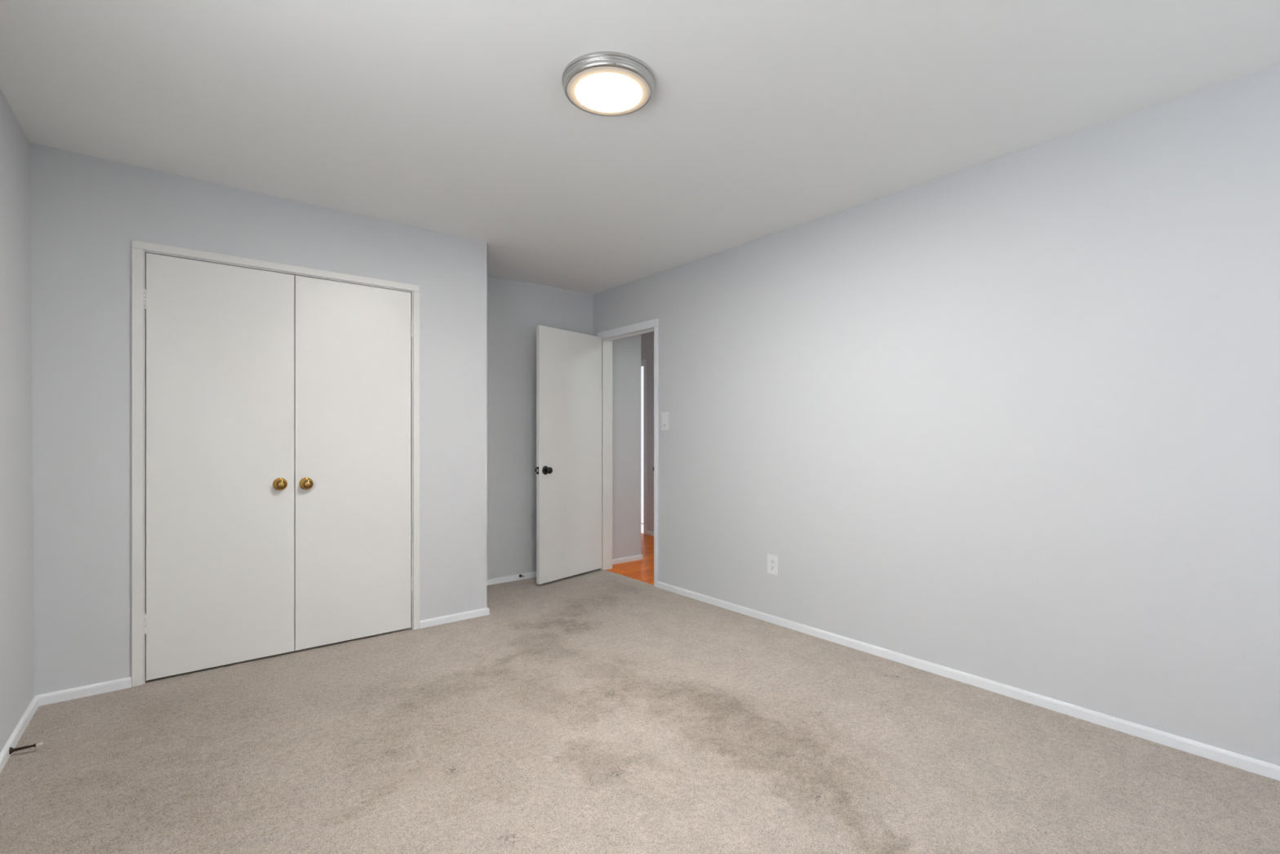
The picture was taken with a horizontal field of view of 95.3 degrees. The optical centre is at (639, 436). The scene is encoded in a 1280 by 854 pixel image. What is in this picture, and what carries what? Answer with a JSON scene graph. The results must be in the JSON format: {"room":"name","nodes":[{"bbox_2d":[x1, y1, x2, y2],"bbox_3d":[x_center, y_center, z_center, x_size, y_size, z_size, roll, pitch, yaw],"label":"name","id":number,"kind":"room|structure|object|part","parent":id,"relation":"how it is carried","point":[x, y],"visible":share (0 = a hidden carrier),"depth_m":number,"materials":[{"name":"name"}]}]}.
{"room":"empty bedroom","nodes":[
{"label":"empty bedroom","id":0,"kind":"room"},
{"bbox_2d":[0,88,35,751],"bbox_3d":[-1.476,-0.050,0.923,0.135,2.540,5.592,0,0,-38],"label":"wall","id":1,"kind":"structure","parent":0,"point":[17,691],"depth_m":2.28,"materials":[{"name":"paint"}]},
{"bbox_2d":[0,695,38,773],"bbox_3d":[-1.199,1.152,0.685,0.013,0.056,4.671,0,0,-38],"label":"baseboard","id":2,"kind":"structure","parent":1,"relation":"attached to","point":[18,731],"depth_m":2.25,"materials":[{"name":"paint"}]},
{"bbox_2d":[8,742,43,754],"bbox_3d":[-2.264,1.149,2.151,0.091,0.025,0.025,0,0,-25],"label":"door stop","id":3,"kind":"object","parent":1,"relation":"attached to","point":[11,749],"visible":1,"depth_m":2.15,"materials":[{"name":"brown metal"}]},
{"bbox_2d":[30,142,486,695],"bbox_3d":[-2.087,-0.025,3.427,2.197,2.490,0.718,0,0,-39],"label":"wall","id":4,"kind":"structure","parent":0,"point":[86,211],"depth_m":2.71,"materials":[{"name":"paint"}]},
{"bbox_2d":[35,676,131,706],"bbox_3d":[-2.502,1.152,2.625,0.326,0.056,0.013,0,0,-39],"label":"baseboard","id":5,"kind":"structure","parent":4,"relation":"attached to","point":[48,698],"depth_m":2.62,"materials":[{"name":"paint"}]},
{"bbox_2d":[143,253,294,680],"bbox_3d":[-2.102,0.144,2.944,0.628,2.027,0.085,0,0,-39],"label":"door","id":6,"kind":"structure","parent":4,"relation":"in","point":[220,338],"depth_m":2.94,"materials":[{"name":"paint"}]},
{"bbox_3d":[-1.900,0.254,3.088,0.067,0.067,0.048,0,0,-39],"label":"knob","id":7,"kind":"part","parent":6,"relation":"part of","materials":[{"name":"gold metal"}]},
{"bbox_2d":[131,240,419,686],"bbox_3d":[-1.889,0.126,3.179,1.324,2.088,0.107,0,0,-39],"label":"door frame","id":8,"kind":"structure","parent":4,"relation":"attached to","point":[138,254],"depth_m":2.76,"materials":[{"name":"paint"}]},
{"bbox_3d":[-2.359,0.145,2.741,0.042,2.050,0.012,0,0,-39],"label":"casing","id":9,"kind":"part","parent":8,"relation":"part of","materials":[{"name":"paint"}]},
{"bbox_3d":[-1.859,-0.899,3.142,1.324,0.038,0.012,0,0,-39],"label":"head casing","id":10,"kind":"part","parent":8,"relation":"part of","materials":[{"name":"paint"}]},
{"bbox_3d":[-1.358,0.145,3.545,0.038,2.050,0.012,0,0,-39],"label":"casing","id":11,"kind":"part","parent":8,"relation":"part of","materials":[{"name":"paint"}]},
{"bbox_2d":[294,275,413,650],"bbox_3d":[-1.611,0.144,3.338,0.626,2.027,0.085,0,0,-39],"label":"door","id":12,"kind":"structure","parent":4,"relation":"in","point":[353,579],"depth_m":3.32,"materials":[{"name":"paint"}]},
{"bbox_3d":[-1.805,0.258,3.164,0.067,0.067,0.048,0,0,-39],"label":"knob","id":13,"kind":"part","parent":12,"relation":"part of","materials":[{"name":"gold metal"}]},
{"bbox_2d":[419,606,489,628],"bbox_3d":[-1.392,1.152,3.977,0.450,0.056,0.731,0,0,-39],"label":"baseboard","id":14,"kind":"structure","parent":4,"relation":"attached to","point":[482,611],"depth_m":3.69,"materials":[{"name":"paint"}]},
{"bbox_2d":[486,275,593,578],"bbox_3d":[-1.871,-0.025,4.125,3.648,2.490,0.100,0,0,-39],"label":"wall","id":15,"kind":"structure","parent":0,"point":[515,308],"depth_m":4.74,"materials":[{"name":"paint"}]},
{"bbox_2d":[486,571,536,585],"bbox_3d":[-0.928,1.152,4.811,1.318,0.056,0.013,0,0,-39],"label":"baseboard","id":16,"kind":"structure","parent":15,"relation":"attached to","point":[533,574],"depth_m":4.71,"materials":[{"name":"paint"}]},
{"bbox_2d":[612,333,640,559],"bbox_3d":[-1.000,-0.025,6.468,0.452,2.490,2.662,0,0,-39],"label":"wall","id":17,"kind":"structure","parent":0,"point":[626,352],"depth_m":5.47,"materials":[{"name":"paint"}]},
{"bbox_2d":[612,554,643,564],"bbox_3d":[-0.991,1.156,6.467,0.465,0.056,2.675,0,0,-39],"label":"baseboard","id":18,"kind":"structure","parent":17,"relation":"attached to","point":[630,558],"depth_m":5.45,"materials":[{"name":"paint"}]},
{"bbox_2d":[0,533,1279,853],"bbox_3d":[-0.304,1.200,3.572,5.200,0.060,8.050,0,0,-39],"label":"floor","id":19,"kind":"structure","parent":0,"point":[597,711],"depth_m":2.13,"materials":[{"name":"carpet"}]},
{"bbox_2d":[0,0,1279,294],"bbox_3d":[-0.134,-1.320,2.003,3.800,0.100,5.630,0,0,-39],"label":"ceiling","id":20,"kind":"structure","parent":0,"point":[762,118],"depth_m":2.19,"materials":[{"name":"paint"}]},
{"bbox_2d":[561,51,655,116],"bbox_3d":[-0.112,-1.248,2.091,0.334,0.045,0.334,0,0,-39],"label":"ceiling lamp","id":21,"kind":"object","parent":20,"relation":"attached to","point":[601,83],"visible":1,"depth_m":2.03,"materials":[{"name":"white glass"}]},
{"bbox_2d":[640,331,653,532],"bbox_3d":[0.941,-0.025,6.014,0.120,2.490,6.000,0,0,-39],"label":"wall","id":22,"kind":"structure","parent":0,"point":[646,339],"depth_m":6.94,"materials":[{"name":"paint"}]},
{"bbox_2d":[640,364,644,533],"bbox_3d":[-0.198,0.147,7.372,0.036,2.045,0.856,0,0,-39],"label":"door","id":23,"kind":"structure","parent":22,"relation":"in","point":[642,365],"depth_m":7.07,"materials":[{"name":"paint"}]},
{"bbox_3d":[-0.184,1.114,7.354,0.027,0.112,0.802,0,0,-39],"label":"kick panel","id":24,"kind":"part","parent":23,"relation":"part of","materials":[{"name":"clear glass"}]},
{"bbox_2d":[640,359,646,533],"bbox_3d":[-0.220,0.126,7.355,0.012,2.097,0.952,0,0,-39],"label":"door frame","id":25,"kind":"structure","parent":22,"relation":"attached to","point":[644,361],"depth_m":6.99,"materials":[{"name":"paint"}]},
{"bbox_2d":[645,530,653,536],"bbox_3d":[1.391,1.156,5.348,0.013,0.056,4.197,0,0,-39],"label":"baseboard","id":26,"kind":"structure","parent":22,"relation":"attached to","point":[647,532],"depth_m":6.92,"materials":[{"name":"paint"}]},
{"bbox_2d":[593,63,1279,765],"bbox_3d":[1.307,-0.025,3.158,0.097,2.490,5.588,0,0,-39],"label":"wall","id":27,"kind":"structure","parent":0,"point":[1013,420],"depth_m":2.58,"materials":[{"name":"paint"}]},
{"bbox_2d":[534,324,602,584],"bbox_3d":[-0.570,0.142,4.814,0.168,2.010,0.747,0,0,38],"label":"door","id":28,"kind":"structure","parent":27,"relation":"in","point":[568,469],"depth_m":4.78,"materials":[{"name":"paint"}]},
{"bbox_3d":[-0.715,0.265,4.548,0.066,0.069,0.069,0,0,38],"label":"knob","id":29,"kind":"part","parent":28,"relation":"part of","materials":[{"name":"metal"}]},
{"bbox_2d":[597,318,658,586],"bbox_3d":[-0.073,0.130,4.875,0.122,2.089,0.820,0,0,-39],"label":"door frame","id":30,"kind":"structure","parent":27,"relation":"attached to","point":[650,326],"depth_m":5.12,"materials":[{"name":"paint"}]},
{"bbox_3d":[-0.027,0.130,4.906,0.012,2.089,0.810,0,0,-39],"label":"hall casing","id":31,"kind":"part","parent":30,"relation":"part of","materials":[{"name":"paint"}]},
{"bbox_3d":[-0.117,-0.884,4.843,0.012,0.062,0.816,0,0,-39],"label":"head casing","id":32,"kind":"part","parent":30,"relation":"part of","materials":[{"name":"paint"}]},
{"bbox_3d":[0.126,0.159,4.542,0.012,2.023,0.042,0,0,-39],"label":"casing","id":33,"kind":"part","parent":30,"relation":"part of","materials":[{"name":"paint"}]},
{"bbox_2d":[661,412,668,430],"bbox_3d":[0.191,-0.115,4.463,0.010,0.138,0.084,0,0,-39],"label":"wall switch","id":34,"kind":"object","parent":27,"relation":"attached to","point":[664,415],"visible":1,"depth_m":4.46,"materials":[{"name":"plastic"}]},
{"bbox_2d":[767,553,778,575],"bbox_3d":[0.833,0.804,3.664,0.008,0.125,0.086,0,0,-39],"label":"wall outlet","id":35,"kind":"object","parent":27,"relation":"attached to","point":[772,560],"visible":1,"depth_m":3.66,"materials":[{"name":"plastic"}]},
{"bbox_2d":[770,559,774,564],"bbox_3d":[0.831,0.786,3.662,0.003,0.031,0.033,0,0,-39],"label":"receptacle","id":36,"kind":"object","parent":35,"relation":"attached to","point":[772,561],"depth_m":3.66,"materials":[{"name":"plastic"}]},
{"bbox_2d":[770,564,774,570],"bbox_3d":[0.831,0.823,3.662,0.003,0.031,0.033,0,0,-39],"label":"receptacle","id":37,"kind":"object","parent":35,"relation":"attached to","point":[772,566],"depth_m":3.66,"materials":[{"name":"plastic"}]},
{"bbox_2d":[657,581,1279,780],"bbox_3d":[1.545,1.152,2.774,0.013,0.056,4.491,0,0,-39],"label":"baseboard","id":38,"kind":"structure","parent":27,"relation":"attached to","point":[1264,768],"depth_m":2.56,"materials":[{"name":"paint"}]}
]}

